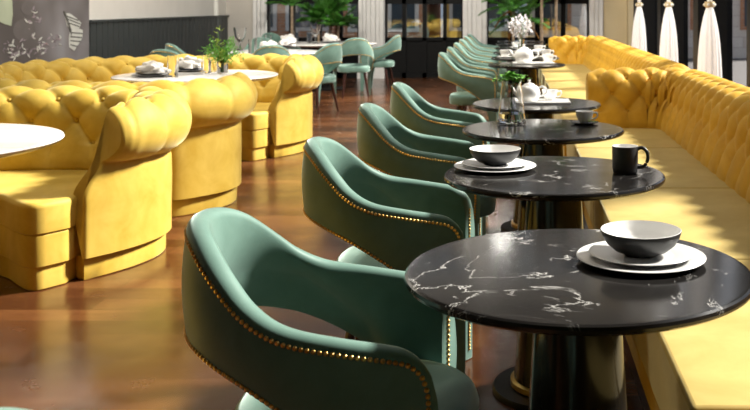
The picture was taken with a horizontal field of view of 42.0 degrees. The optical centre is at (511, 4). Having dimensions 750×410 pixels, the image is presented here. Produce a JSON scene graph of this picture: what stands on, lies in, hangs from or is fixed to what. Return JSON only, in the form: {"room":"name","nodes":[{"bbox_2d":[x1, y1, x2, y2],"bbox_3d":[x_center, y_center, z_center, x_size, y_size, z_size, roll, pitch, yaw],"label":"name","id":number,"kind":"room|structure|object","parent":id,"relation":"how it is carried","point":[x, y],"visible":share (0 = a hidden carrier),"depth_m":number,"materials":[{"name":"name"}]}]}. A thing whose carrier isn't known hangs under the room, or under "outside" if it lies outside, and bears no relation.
{"room":"restaurant","nodes":[
{"label":"restaurant","id":0,"kind":"room"},
{"bbox_2d":[89,0,225,19],"bbox_3d":[-5.460,-1.730,8.000,0.200,6.200,20.000,0,0,0],"label":"wall","id":1,"kind":"structure","parent":0,"point":[98,9],"depth_m":14.31,"materials":[{"name":"beige paint"}]},
{"bbox_2d":[0,0,88,64],"bbox_3d":[-5.341,-0.280,9.050,0.037,3.300,6.100,0,0,0],"label":"wall mural","id":2,"kind":"object","parent":1,"relation":"attached to","point":[47,30],"visible":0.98,"depth_m":10.94,"materials":[{"name":"grey paint"}]},
{"bbox_2d":[89,15,228,58],"bbox_3d":[-5.330,0.780,15.055,0.060,1.180,5.890,0,0,0],"label":"wainscoting","id":3,"kind":"structure","parent":1,"relation":"attached to","point":[133,37],"depth_m":14.23,"materials":[{"name":"grey wood"}]},
{"bbox_2d":[0,78,643,409],"bbox_3d":[-1.380,1.430,8.000,8.360,0.120,20.400,0,0,0],"label":"floor","id":4,"kind":"structure","parent":0,"point":[113,341],"depth_m":4.09,"materials":[{"name":"brown wood"}]},
{"bbox_2d":[0,123,64,157],"bbox_3d":[-2.580,0.970,4.000,1.300,0.800,1.300,0,0,0],"label":"dining table","id":5,"kind":"object","parent":4,"relation":"on","point":[15,139],"visible":1,"depth_m":4.13,"materials":[{"name":"white stone"}]},
{"bbox_2d":[0,85,191,290],"bbox_3d":[-3.125,0.926,4.049,2.670,0.889,3.720,0,0,0],"label":"sofa","id":6,"kind":"object","parent":4,"relation":"on","point":[96,201],"visible":0.97,"depth_m":4.96,"materials":[{"name":"yellow fabric"}]},
{"bbox_2d":[0,170,87,234],"bbox_3d":[-3.117,1.022,4.050,2.066,0.153,3.101,0,0,0],"label":"seat cushion","id":7,"kind":"object","parent":6,"relation":"on","point":[32,202],"depth_m":4.75,"materials":[{"name":"yellow fabric"}]},
{"bbox_2d":[0,53,323,216],"bbox_3d":[-3.125,0.926,7.869,2.670,0.889,3.720,0,0,0],"label":"sofa","id":8,"kind":"object","parent":4,"relation":"on","point":[236,118],"visible":0.56,"depth_m":7.78,"materials":[{"name":"yellow fabric"}]},
{"bbox_2d":[241,102,269,130],"bbox_3d":[-3.117,1.022,7.870,2.066,0.153,3.101,0,0,0],"label":"seat cushion","id":9,"kind":"object","parent":8,"relation":"on","point":[259,118],"depth_m":8.46,"materials":[{"name":"yellow fabric"}]},
{"bbox_2d":[149,49,178,56],"bbox_3d":[-3.734,0.925,10.694,0.597,0.895,0.675,0,0,13],"label":"tub chair","id":10,"kind":"object","parent":4,"relation":"on","point":[163,52],"visible":0.09,"depth_m":10.38,"materials":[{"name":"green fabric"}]},
{"bbox_2d":[165,43,185,53],"bbox_3d":[-4.047,0.925,12.166,0.675,0.895,0.597,0,0,-36],"label":"tub chair","id":11,"kind":"object","parent":4,"relation":"on","point":[168,46],"visible":0.15,"depth_m":11.89,"materials":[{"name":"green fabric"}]},
{"bbox_2d":[110,70,277,83],"bbox_3d":[-2.580,0.970,7.850,1.300,0.800,1.300,0,0,0],"label":"dining table","id":12,"kind":"object","parent":4,"relation":"on","point":[254,75],"visible":0.33,"depth_m":7.65,"materials":[{"name":"white stone"}]},
{"bbox_2d":[131,73,167,76],"bbox_3d":[-2.878,0.561,7.653,0.300,0.017,0.300,0,0,0],"label":"dinner plate","id":13,"kind":"object","parent":12,"relation":"on","point":[164,74],"visible":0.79,"depth_m":7.61,"materials":[{"name":"grey ceramic"}]},
{"bbox_2d":[135,72,166,74],"bbox_3d":[-2.878,0.547,7.653,0.236,0.017,0.236,0,0,0],"label":"plate","id":14,"kind":"object","parent":13,"relation":"on","point":[165,72],"visible":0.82,"depth_m":7.57,"materials":[{"name":"ceramic"}]},
{"bbox_2d":[134,60,166,73],"bbox_3d":[-2.870,0.492,7.645,0.268,0.102,0.182,0,0,-5],"label":"napkin","id":15,"kind":"object","parent":14,"relation":"on","point":[150,67],"visible":0.98,"depth_m":7.61,"materials":[{"name":"fabric"}]},
{"bbox_2d":[167,55,178,76],"bbox_3d":[-2.684,0.485,7.600,0.086,0.170,0.086,0,0,0],"label":"tumbler","id":16,"kind":"object","parent":12,"relation":"on","point":[172,60],"visible":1,"depth_m":7.57,"materials":[{"name":"clear glass"}]},
{"bbox_2d":[178,68,202,71],"bbox_3d":[-2.777,0.561,8.253,0.300,0.017,0.300,0,0,0],"label":"dinner plate","id":17,"kind":"object","parent":12,"relation":"on","point":[201,69],"visible":0.57,"depth_m":8.15,"materials":[{"name":"grey ceramic"}]},
{"bbox_2d":[179,67,202,69],"bbox_3d":[-2.777,0.547,8.253,0.236,0.017,0.236,0,0,0],"label":"plate","id":18,"kind":"object","parent":17,"relation":"on","point":[201,67],"visible":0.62,"depth_m":8.18,"materials":[{"name":"ceramic"}]},
{"bbox_2d":[179,55,201,68],"bbox_3d":[-2.773,0.487,8.255,0.226,0.112,0.193,0,0,-6],"label":"napkin","id":19,"kind":"object","parent":18,"relation":"on","point":[188,62],"visible":0.84,"depth_m":8.21,"materials":[{"name":"fabric"}]},
{"bbox_2d":[203,55,210,72],"bbox_3d":[-2.557,0.495,8.047,0.072,0.150,0.072,0,0,0],"label":"tumbler","id":20,"kind":"object","parent":12,"relation":"on","point":[206,62],"visible":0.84,"depth_m":8.02,"materials":[{"name":"clear glass"}]},
{"bbox_2d":[209,54,216,71],"bbox_3d":[-2.551,0.495,8.192,0.072,0.150,0.072,0,0,0],"label":"tumbler","id":21,"kind":"object","parent":12,"relation":"on","point":[213,66],"visible":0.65,"depth_m":8.16,"materials":[{"name":"clear glass"}]},
{"bbox_2d":[217,59,227,73],"bbox_3d":[-2.409,0.510,7.988,0.090,0.120,0.090,0,0,0],"label":"glass jar","id":22,"kind":"object","parent":12,"relation":"on","point":[222,67],"visible":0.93,"depth_m":7.95,"materials":[{"name":"clear glass"}]},
{"bbox_2d":[196,26,243,64],"bbox_3d":[-2.421,0.363,7.959,0.297,0.392,0.321,0,0,28],"label":"bushy plant","id":23,"kind":"object","parent":22,"relation":"in","point":[220,54],"visible":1,"depth_m":7.95,"materials":[{"name":"green plant"}]},
{"bbox_2d":[211,49,317,54],"bbox_3d":[-3.250,0.995,12.750,1.440,0.750,1.440,0,0,0],"label":"dining table","id":24,"kind":"object","parent":4,"relation":"on","point":[291,51],"visible":0.09,"depth_m":12.80,"materials":[{"name":"white stone"}]},
{"bbox_2d":[233,27,246,49],"bbox_3d":[-3.748,0.465,13.227,0.178,0.310,0.178,0,0,0],"label":"goblet","id":25,"kind":"object","parent":24,"relation":"on","point":[239,32],"visible":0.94,"depth_m":13.18,"materials":[{"name":"clear glass"}]},
{"bbox_2d":[248,39,255,53],"bbox_3d":[-3.290,0.525,12.147,0.090,0.190,0.090,0,0,0],"label":"tumbler","id":26,"kind":"object","parent":24,"relation":"on","point":[251,42],"visible":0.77,"depth_m":12.11,"materials":[{"name":"clear glass"}]},
{"bbox_2d":[255,37,262,49],"bbox_3d":[-3.337,0.525,12.664,0.090,0.190,0.090,0,0,0],"label":"tumbler","id":27,"kind":"object","parent":24,"relation":"on","point":[259,39],"visible":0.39,"depth_m":12.63,"materials":[{"name":"clear glass"}]},
{"bbox_2d":[252,45,290,55],"bbox_3d":[-2.963,0.925,11.794,0.597,0.895,0.675,0,0,-17],"label":"tub chair","id":28,"kind":"object","parent":4,"relation":"on","point":[277,49],"visible":0.16,"depth_m":11.49,"materials":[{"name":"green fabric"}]},
{"bbox_2d":[262,33,300,48],"bbox_3d":[-3.993,0.925,16.438,0.675,0.895,0.597,0,0,42],"label":"tub chair","id":29,"kind":"object","parent":4,"relation":"on","point":[275,37],"visible":0.07,"depth_m":16.67,"materials":[{"name":"green fabric"}]},
{"bbox_2d":[264,0,308,34],"bbox_3d":[-3.927,0.446,17.240,1.011,1.847,1.218,0,0,-10],"label":"potted palm","id":30,"kind":"object","parent":4,"relation":"on","point":[287,1],"visible":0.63,"depth_m":17.18,"materials":[{"name":"green plant"}]},
{"bbox_2d":[312,43,341,113],"bbox_3d":[-2.500,0.925,12.321,0.675,0.895,0.597,0,0,30],"label":"tub chair","id":31,"kind":"object","parent":4,"relation":"on","point":[329,56],"visible":0.45,"depth_m":12.14,"materials":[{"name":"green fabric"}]},
{"bbox_2d":[277,41,376,90],"bbox_3d":[-3.050,0.995,15.600,1.700,0.750,1.700,0,0,0],"label":"dining table","id":32,"kind":"object","parent":4,"relation":"on","point":[324,87],"visible":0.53,"depth_m":15.46,"materials":[{"name":"white stone"}]},
{"bbox_2d":[310,24,320,43],"bbox_3d":[-3.164,0.465,15.460,0.178,0.310,0.178,0,0,0],"label":"goblet","id":33,"kind":"object","parent":32,"relation":"on","point":[315,28],"visible":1,"depth_m":15.40,"materials":[{"name":"clear glass"}]},
{"bbox_3d":[-2.953,0.611,15.663,0.345,0.017,0.345,0,0,0],"label":"dinner plate","id":34,"kind":"object","parent":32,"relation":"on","visible":0},
{"bbox_3d":[-2.953,0.598,15.663,0.271,0.017,0.271,0,0,0],"label":"plate","id":35,"kind":"object","parent":34,"relation":"on","visible":0},
{"bbox_2d":[322,33,339,40],"bbox_3d":[-2.959,0.523,15.666,0.320,0.140,0.191,0,0,8],"label":"napkin","id":36,"kind":"object","parent":35,"relation":"on","point":[327,37],"visible":0.93,"depth_m":15.61,"materials":[{"name":"fabric"}]},
{"bbox_2d":[296,0,358,73],"bbox_3d":[-3.274,0.582,17.190,1.188,1.576,0.854,0,0,20],"label":"potted palm","id":37,"kind":"object","parent":4,"relation":"on","point":[331,8],"visible":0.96,"depth_m":17.03,"materials":[{"name":"green plant"}]},
{"bbox_2d":[182,207,478,409],"bbox_3d":[-0.413,0.925,2.220,0.675,0.895,0.597,0,0,0],"label":"tub chair","id":38,"kind":"object","parent":4,"relation":"on","point":[234,264],"visible":0.98,"depth_m":2.07,"materials":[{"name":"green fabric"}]},
{"bbox_2d":[333,38,373,98],"bbox_3d":[-2.353,0.925,14.295,0.597,0.895,0.675,0,0,-17],"label":"tub chair","id":39,"kind":"object","parent":4,"relation":"on","point":[352,46],"visible":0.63,"depth_m":14.09,"materials":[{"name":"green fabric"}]},
{"bbox_2d":[359,35,400,90],"bbox_3d":[-2.123,0.925,15.493,0.675,0.895,0.597,0,0,7],"label":"tub chair","id":40,"kind":"object","parent":4,"relation":"on","point":[393,45],"visible":0.73,"depth_m":15.27,"materials":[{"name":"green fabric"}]},
{"bbox_2d":[302,136,474,373],"bbox_3d":[-0.413,0.925,3.450,0.675,0.895,0.597,0,0,0],"label":"tub chair","id":41,"kind":"object","parent":4,"relation":"on","point":[389,221],"visible":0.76,"depth_m":3.25,"materials":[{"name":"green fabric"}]},
{"bbox_2d":[357,103,495,236],"bbox_3d":[-0.413,0.925,4.660,0.675,0.895,0.597,0,0,0],"label":"tub chair","id":42,"kind":"object","parent":4,"relation":"on","point":[386,145],"visible":0.59,"depth_m":4.46,"materials":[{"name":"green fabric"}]},
{"bbox_2d":[390,82,489,234],"bbox_3d":[-0.413,0.925,5.930,0.675,0.895,0.597,0,0,0],"label":"tub chair","id":43,"kind":"object","parent":4,"relation":"on","point":[407,106],"visible":0.52,"depth_m":5.72,"materials":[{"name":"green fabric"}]},
{"bbox_2d":[438,52,500,143],"bbox_3d":[-0.413,0.925,9.710,0.675,0.895,0.597,0,0,0],"label":"tub chair","id":44,"kind":"object","parent":4,"relation":"on","point":[478,85],"visible":0.87,"depth_m":9.47,"materials":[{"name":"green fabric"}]},
{"bbox_2d":[447,47,500,115],"bbox_3d":[-0.413,0.925,10.960,0.675,0.895,0.597,0,0,0],"label":"tub chair","id":45,"kind":"object","parent":4,"relation":"on","point":[453,53],"visible":0.4,"depth_m":10.77,"materials":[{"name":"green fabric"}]},
{"bbox_2d":[453,43,501,110],"bbox_3d":[-0.413,0.925,12.210,0.675,0.895,0.597,0,0,0],"label":"tub chair","id":46,"kind":"object","parent":4,"relation":"on","point":[457,46],"visible":0.31,"depth_m":12.02,"materials":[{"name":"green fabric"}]},
{"bbox_2d":[459,39,506,74],"bbox_3d":[-0.413,0.925,13.460,0.675,0.895,0.597,0,0,0],"label":"tub chair","id":47,"kind":"object","parent":4,"relation":"on","point":[466,45],"visible":0.34,"depth_m":13.29,"materials":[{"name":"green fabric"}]},
{"bbox_2d":[463,36,506,69],"bbox_3d":[-0.413,0.925,14.710,0.675,0.895,0.597,0,0,0],"label":"tub chair","id":48,"kind":"object","parent":4,"relation":"on","point":[472,43],"visible":0.3,"depth_m":14.53,"materials":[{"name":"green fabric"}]},
{"bbox_2d":[467,34,506,61],"bbox_3d":[-0.413,0.925,15.960,0.675,0.895,0.597,0,0,0],"label":"tub chair","id":49,"kind":"object","parent":4,"relation":"on","point":[470,36],"visible":0.3,"depth_m":15.78,"materials":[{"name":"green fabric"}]},
{"bbox_2d":[478,0,550,71],"bbox_3d":[0.093,0.474,17.036,1.370,1.792,1.125,0,0,-26],"label":"potted palm","id":50,"kind":"object","parent":4,"relation":"on","point":[515,6],"visible":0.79,"depth_m":16.93,"materials":[{"name":"green plant"}]},
{"bbox_2d":[497,40,544,70],"bbox_3d":[0.150,0.985,16.000,0.788,0.770,0.788,0,0,-17],"label":"bistro table","id":51,"kind":"object","parent":4,"relation":"on","point":[503,41],"visible":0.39,"depth_m":15.78,"materials":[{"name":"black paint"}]},
{"bbox_2d":[496,43,546,72],"bbox_3d":[0.150,0.985,14.750,0.788,0.770,0.788,0,0,-35],"label":"bistro table","id":52,"kind":"object","parent":4,"relation":"on","point":[501,44],"visible":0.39,"depth_m":14.58,"materials":[{"name":"black paint"}]},
{"bbox_2d":[495,47,550,50],"bbox_3d":[0.150,0.985,13.500,0.788,0.770,0.788,0,0,37],"label":"bistro table","id":53,"kind":"object","parent":4,"relation":"on","point":[496,48],"visible":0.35,"depth_m":13.26,"materials":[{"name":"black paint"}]},
{"bbox_2d":[493,51,554,73],"bbox_3d":[0.150,0.985,12.250,0.788,0.770,0.788,0,0,18],"label":"bistro table","id":54,"kind":"object","parent":4,"relation":"on","point":[496,52],"visible":0.19,"depth_m":12.06,"materials":[{"name":"black paint"}]},
{"bbox_2d":[491,56,558,73],"bbox_3d":[0.150,0.985,11.000,0.788,0.770,0.788,0,0,0],"label":"bistro table","id":55,"kind":"object","parent":4,"relation":"on","point":[538,59],"visible":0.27,"depth_m":10.77,"materials":[{"name":"black paint"}]},
{"bbox_2d":[518,39,523,48],"bbox_3d":[0.105,0.495,11.000,0.110,0.210,0.110,0,0,0],"label":"glass vase","id":56,"kind":"object","parent":55,"relation":"on","point":[521,41],"visible":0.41,"depth_m":10.97,"materials":[{"name":"clear glass"}]},
{"bbox_2d":[508,14,533,38],"bbox_3d":[0.104,0.338,11.005,0.299,0.484,0.274,0,0,19],"label":"bunch","id":57,"kind":"object","parent":56,"relation":"in","point":[516,23],"visible":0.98,"depth_m":10.99,"materials":[{"name":"white plant"}]},
{"bbox_2d":[488,62,565,85],"bbox_3d":[0.150,0.985,9.750,0.788,0.770,0.788,0,0,-19],"label":"bistro table","id":58,"kind":"object","parent":4,"relation":"on","point":[530,70],"visible":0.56,"depth_m":9.65,"materials":[{"name":"black paint"}]},
{"bbox_2d":[513,62,554,64],"bbox_3d":[0.220,0.593,9.800,0.424,0.014,0.264,0,0,0],"label":"tray","id":59,"kind":"object","parent":58,"relation":"on","point":[514,63],"visible":1,"depth_m":9.67,"materials":[{"name":"white ceramic"}]},
{"bbox_2d":[508,44,538,62],"bbox_3d":[0.117,0.495,9.801,0.270,0.193,0.198,0,0,26],"label":"teapot","id":60,"kind":"object","parent":59,"relation":"on","point":[523,54],"visible":0.98,"depth_m":9.74,"materials":[{"name":"white ceramic"}]},
{"bbox_2d":[542,55,556,62],"bbox_3d":[0.378,0.553,9.843,0.133,0.078,0.117,0,0,-20],"label":"cup","id":61,"kind":"object","parent":59,"relation":"on","point":[547,58],"visible":1,"depth_m":9.80,"materials":[{"name":"white ceramic"}]},
{"bbox_2d":[472,97,600,231],"bbox_3d":[0.150,0.985,5.880,0.788,0.770,0.788,0,0,-33],"label":"bistro table","id":62,"kind":"object","parent":4,"relation":"on","point":[490,105],"visible":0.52,"depth_m":5.77,"materials":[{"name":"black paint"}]},
{"bbox_2d":[524,98,570,104],"bbox_3d":[0.190,0.593,5.900,0.334,0.014,0.244,0,0,0],"label":"tray","id":63,"kind":"object","parent":62,"relation":"on","point":[541,101],"visible":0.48,"depth_m":5.78,"materials":[{"name":"white ceramic"}]},
{"bbox_2d":[521,80,546,101],"bbox_3d":[0.103,0.524,5.881,0.194,0.136,0.138,0,0,33],"label":"teapot","id":64,"kind":"object","parent":63,"relation":"on","point":[530,92],"visible":0.75,"depth_m":5.83,"materials":[{"name":"white ceramic"}]},
{"bbox_2d":[542,89,561,100],"bbox_3d":[0.241,0.559,5.972,0.112,0.066,0.099,0,0,-20],"label":"cup","id":65,"kind":"object","parent":63,"relation":"on","point":[551,94],"visible":0.94,"depth_m":5.94,"materials":[{"name":"white ceramic"}]},
{"bbox_2d":[536,0,543,83],"bbox_3d":[0.535,0.264,16.803,1.082,2.212,1.038,0,0,0],"label":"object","id":66,"kind":"object","parent":4,"relation":"on","point":[541,1],"visible":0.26,"depth_m":16.78,"materials":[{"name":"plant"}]},
{"bbox_2d":[462,119,623,230],"bbox_3d":[0.150,0.985,4.670,0.788,0.770,0.788,0,0,29],"label":"bistro table","id":67,"kind":"object","parent":4,"relation":"on","point":[538,137],"visible":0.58,"depth_m":4.57,"materials":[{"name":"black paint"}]},
{"bbox_2d":[497,79,525,125],"bbox_3d":[-0.003,0.489,4.840,0.148,0.222,0.148,0,0,0],"label":"vase","id":68,"kind":"object","parent":67,"relation":"on","point":[511,112],"visible":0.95,"depth_m":4.79,"materials":[{"name":"glass"}]},
{"bbox_2d":[492,71,531,83],"bbox_3d":[0.000,0.460,4.843,0.206,0.256,0.174,0,0,0],"label":"sprig","id":69,"kind":"object","parent":68,"relation":"in","point":[509,75],"visible":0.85,"depth_m":4.83,"materials":[{"name":"green plant"}]},
{"bbox_2d":[570,120,597,124],"bbox_3d":[0.366,0.595,4.850,0.142,0.010,0.142,0,0,0],"label":"saucer","id":70,"kind":"object","parent":67,"relation":"on","point":[574,121],"visible":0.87,"depth_m":4.82,"materials":[{"name":"ceramic"}]},
{"bbox_2d":[576,110,597,122],"bbox_3d":[0.369,0.566,4.845,0.090,0.060,0.102,0,0,-35],"label":"cup","id":71,"kind":"object","parent":70,"relation":"on","point":[583,116],"visible":0.98,"depth_m":4.82,"materials":[{"name":"grey ceramic"}]},
{"bbox_2d":[443,156,665,409],"bbox_3d":[0.150,0.985,3.430,0.788,0.770,0.788,0,0,3],"label":"bistro table","id":72,"kind":"object","parent":4,"relation":"on","point":[553,191],"visible":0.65,"depth_m":3.33,"materials":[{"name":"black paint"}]},
{"bbox_2d":[454,160,535,172],"bbox_3d":[-0.062,0.592,3.520,0.302,0.014,0.302,0,0,0],"label":"dinner plate","id":73,"kind":"object","parent":72,"relation":"on","point":[458,165],"visible":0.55,"depth_m":3.47,"materials":[{"name":"ceramic"}]},
{"bbox_2d":[462,158,527,168],"bbox_3d":[-0.062,0.584,3.520,0.244,0.014,0.244,0,0,0],"label":"plate","id":74,"kind":"object","parent":73,"relation":"on","point":[473,162],"visible":0.68,"depth_m":3.50,"materials":[{"name":"ceramic"}]},
{"bbox_2d":[469,145,520,165],"bbox_3d":[-0.062,0.554,3.520,0.189,0.058,0.189,0,0,0],"label":"bowl","id":75,"kind":"object","parent":74,"relation":"on","point":[490,155],"visible":1,"depth_m":3.47,"materials":[{"name":"grey ceramic"}]},
{"bbox_2d":[612,144,649,174],"bbox_3d":[0.418,0.551,3.434,0.123,0.098,0.093,0,0,-15],"label":"mug","id":76,"kind":"object","parent":72,"relation":"on","point":[624,156],"visible":1,"depth_m":3.39,"materials":[{"name":"grey ceramic"}]},
{"bbox_2d":[554,0,557,35],"bbox_3d":[0.757,0.135,16.912,1.024,2.470,0.942,0,0,-41],"label":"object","id":77,"kind":"object","parent":4,"relation":"on","point":[556,1],"visible":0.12,"depth_m":16.93,"materials":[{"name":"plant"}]},
{"bbox_2d":[404,229,749,409],"bbox_3d":[0.150,0.985,2.190,0.788,0.770,0.788,0,0,0],"label":"bistro table","id":78,"kind":"object","parent":4,"relation":"on","point":[578,314],"visible":0.89,"depth_m":2.09,"materials":[{"name":"black stone"}]},
{"bbox_2d":[576,241,706,273],"bbox_3d":[0.302,0.592,2.250,0.302,0.014,0.302,0,0,0],"label":"dinner plate","id":79,"kind":"object","parent":78,"relation":"on","point":[699,258],"visible":0.48,"depth_m":2.18,"materials":[{"name":"ceramic"}]},
{"bbox_2d":[589,241,693,265],"bbox_3d":[0.302,0.584,2.250,0.244,0.014,0.244,0,0,0],"label":"plate","id":80,"kind":"object","parent":79,"relation":"on","point":[679,253],"visible":0.65,"depth_m":2.22,"materials":[{"name":"ceramic"}]},
{"bbox_2d":[600,220,681,257],"bbox_3d":[0.302,0.554,2.250,0.189,0.058,0.189,0,0,0],"label":"bowl","id":81,"kind":"object","parent":80,"relation":"on","point":[631,238],"visible":1,"depth_m":2.22,"materials":[{"name":"grey ceramic"}]},
{"bbox_2d":[538,35,690,155],"bbox_3d":[0.960,0.925,11.540,1.101,0.891,7.681,0,0,0],"label":"banquette","id":82,"kind":"object","parent":4,"relation":"on","point":[581,55],"visible":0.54,"depth_m":12.18,"materials":[{"name":"fabric"}]},
{"bbox_2d":[538,64,585,79],"bbox_3d":[0.800,1.028,14.610,0.780,0.216,0.812,0,0,0],"label":"seat cushion","id":83,"kind":"object","parent":82,"relation":"on","point":[567,65],"depth_m":14.60,"materials":[{"name":"fabric"}]},
{"bbox_2d":[543,74,586,88],"bbox_3d":[0.800,1.028,12.250,0.780,0.216,1.292,0,0,0],"label":"seat cushion","id":84,"kind":"object","parent":82,"relation":"on","point":[546,77],"depth_m":12.18,"materials":[{"name":"fabric"}]},
{"bbox_2d":[540,67,590,88],"bbox_3d":[0.800,1.028,13.550,0.780,0.216,1.292,0,0,0],"label":"seat cushion","id":85,"kind":"object","parent":82,"relation":"on","point":[564,70],"depth_m":13.48,"materials":[{"name":"fabric"}]},
{"bbox_2d":[546,81,585,90],"bbox_3d":[0.800,1.028,10.950,0.780,0.216,1.292,0,0,0],"label":"seat cushion","id":86,"kind":"object","parent":82,"relation":"on","point":[560,85],"depth_m":10.97,"materials":[{"name":"fabric"}]},
{"bbox_2d":[556,113,577,145],"bbox_3d":[0.800,1.028,8.360,0.780,0.216,1.272,0,0,0],"label":"seat cushion","id":87,"kind":"object","parent":82,"relation":"on","point":[569,116],"depth_m":7.99,"materials":[{"name":"fabric"}]},
{"bbox_2d":[552,91,585,118],"bbox_3d":[0.800,1.028,9.650,0.780,0.216,1.292,0,0,0],"label":"seat cushion","id":88,"kind":"object","parent":82,"relation":"on","point":[565,94],"depth_m":9.81,"materials":[{"name":"fabric"}]},
{"bbox_2d":[567,67,749,409],"bbox_3d":[0.961,0.925,4.231,1.101,0.891,6.701,0,0,0],"label":"banquette","id":89,"kind":"object","parent":4,"relation":"on","point":[693,125],"visible":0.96,"depth_m":4.68,"materials":[{"name":"fabric"}]},
{"bbox_2d":[567,128,681,156],"bbox_3d":[0.800,1.028,6.705,0.780,0.216,1.022,0,0,0],"label":"seat cushion","id":90,"kind":"object","parent":89,"relation":"on","point":[645,137],"depth_m":6.52,"materials":[{"name":"fabric"}]},
{"bbox_2d":[576,148,729,227],"bbox_3d":[0.800,1.028,5.510,0.780,0.216,1.352,0,0,0],"label":"seat cushion","id":91,"kind":"object","parent":89,"relation":"on","point":[682,168],"depth_m":5.43,"materials":[{"name":"fabric"}]},
{"bbox_2d":[594,189,749,259],"bbox_3d":[0.800,1.028,4.155,0.780,0.216,1.342,0,0,0],"label":"seat cushion","id":92,"kind":"object","parent":89,"relation":"on","point":[717,219],"depth_m":4.26,"materials":[{"name":"fabric"}]},
{"bbox_2d":[633,260,749,409],"bbox_3d":[0.800,1.028,2.835,0.780,0.216,1.282,0,0,0],"label":"seat cushion","id":93,"kind":"object","parent":89,"relation":"on","point":[705,366],"depth_m":2.53,"materials":[{"name":"fabric"}]},
{"bbox_2d":[226,0,626,49],"bbox_3d":[-1.380,-1.730,18.125,7.960,6.200,0.250,0,0,0],"label":"wall","id":94,"kind":"structure","parent":0,"point":[240,12],"depth_m":18.00,"materials":[{"name":"beige paint"}]},
{"bbox_2d":[253,0,266,38],"bbox_3d":[-4.716,-1.730,17.925,0.264,6.200,0.150,0,0,0],"label":"trim","id":95,"kind":"structure","parent":94,"relation":"attached to","point":[259,8],"depth_m":17.90,"materials":[{"name":"grey paint"}]},
{"bbox_2d":[267,0,357,77],"bbox_3d":[-3.731,-1.430,18.080,1.725,5.600,0.160,0,0,0],"label":"window","id":96,"kind":"structure","parent":94,"relation":"in","point":[351,59],"depth_m":18.00,"materials":[{"name":"black paint"}]},
{"bbox_2d":[357,0,385,78],"bbox_3d":[-2.625,-1.730,17.925,0.507,6.200,0.150,0,0,0],"label":"trim","id":97,"kind":"structure","parent":94,"relation":"attached to","point":[371,13],"depth_m":17.90,"materials":[{"name":"grey paint"}]},
{"bbox_2d":[385,0,462,77],"bbox_3d":[-1.650,-1.430,18.080,1.462,5.600,0.160,0,0,0],"label":"door","id":98,"kind":"structure","parent":94,"relation":"in","point":[417,57],"depth_m":18.00,"materials":[{"name":"black paint"}]},
{"bbox_2d":[463,0,486,43],"bbox_3d":[-0.694,-1.730,17.925,0.470,6.200,0.150,0,0,0],"label":"trim","id":99,"kind":"structure","parent":94,"relation":"attached to","point":[474,24],"depth_m":17.90,"materials":[{"name":"grey paint"}]},
{"bbox_2d":[487,0,588,72],"bbox_3d":[0.487,-1.430,18.080,1.912,5.600,0.160,0,0,0],"label":"window","id":100,"kind":"structure","parent":94,"relation":"in","point":[490,40],"depth_m":18.00,"materials":[{"name":"black paint"}]},
{"bbox_2d":[589,0,602,35],"bbox_3d":[1.575,-1.730,17.925,0.282,6.200,0.150,0,0,0],"label":"trim","id":101,"kind":"structure","parent":94,"relation":"attached to","point":[595,6],"depth_m":17.90,"materials":[{"name":"grey paint"}]},
{"bbox_2d":[627,0,749,86],"bbox_3d":[2.375,-1.730,8.000,0.450,6.200,20.000,0,0,0],"label":"wall","id":102,"kind":"structure","parent":0,"point":[653,10],"depth_m":13.90,"materials":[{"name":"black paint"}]},
{"bbox_2d":[632,0,646,51],"bbox_3d":[2.002,-1.540,15.104,0.261,5.780,0.547,0,0,0],"label":"curtain","id":103,"kind":"object","parent":102,"relation":"hanging from","point":[639,32],"visible":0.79,"depth_m":14.95,"materials":[{"name":"white fabric"}]},
{"bbox_2d":[659,0,677,61],"bbox_3d":[2.002,-1.540,12.254,0.261,5.780,0.547,0,0,0],"label":"curtain","id":104,"kind":"object","parent":102,"relation":"hanging from","point":[668,39],"visible":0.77,"depth_m":12.10,"materials":[{"name":"white fabric"}]},
{"bbox_2d":[697,0,721,77],"bbox_3d":[1.982,-1.540,9.624,0.261,5.780,0.547,0,0,0],"label":"curtain","id":105,"kind":"object","parent":102,"relation":"hanging from","point":[709,50],"visible":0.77,"depth_m":9.47,"materials":[{"name":"white fabric"}]},
{"bbox_3d":[-3.260,0.611,13.972,0.330,0.017,0.330,0,0,0],"label":"dinner plate","id":106,"kind":"object","parent":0,"visible":0},
{"bbox_3d":[-3.260,0.598,13.972,0.260,0.017,0.260,0,0,0],"label":"plate","id":107,"kind":"object","parent":106,"relation":"on","visible":0},
{"bbox_2d":[278,38,296,45],"bbox_3d":[-3.260,0.535,13.978,0.282,0.116,0.196,0,0,12],"label":"napkin","id":108,"kind":"object","parent":107,"relation":"on","point":[291,41],"visible":1,"depth_m":13.91,"materials":[{"name":"fabric"}]},
{"label":"outside","id":109,"kind":"structure","parent":0,"visible":0},
{"bbox_2d":[441,29,746,86],"bbox_3d":[10.000,1.560,20.000,100.000,0.120,80.000,0,0,0],"label":"ground","id":110,"kind":"structure","parent":109,"point":[739,64],"depth_m":22.68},
{"bbox_2d":[270,4,336,36],"bbox_3d":[-8.400,-2.150,29.000,7.600,7.300,6.400,0,0,0],"label":"building","id":111,"kind":"structure","parent":110,"relation":"on","point":[279,13],"depth_m":25.94,"materials":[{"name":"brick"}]},
{"bbox_2d":[343,4,440,36],"bbox_3d":[-3.350,-1.650,28.000,2.500,6.300,6.400,0,0,0],"label":"building","id":112,"kind":"structure","parent":110,"relation":"on","point":[414,11],"depth_m":24.94,"materials":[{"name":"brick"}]},
{"bbox_2d":[447,4,507,36],"bbox_3d":[-0.900,-1.900,28.500,2.200,6.800,5.400,0,0,0],"label":"building","id":113,"kind":"structure","parent":110,"relation":"on","point":[453,10],"depth_m":25.94,"materials":[{"name":"paint"}]},
{"bbox_2d":[527,0,746,57],"bbox_3d":[4.750,-2.150,30.000,8.900,7.300,6.400,0,0,0],"label":"building","id":114,"kind":"structure","parent":110,"relation":"on","point":[575,14],"depth_m":27.00,"materials":[{"name":"stone"}]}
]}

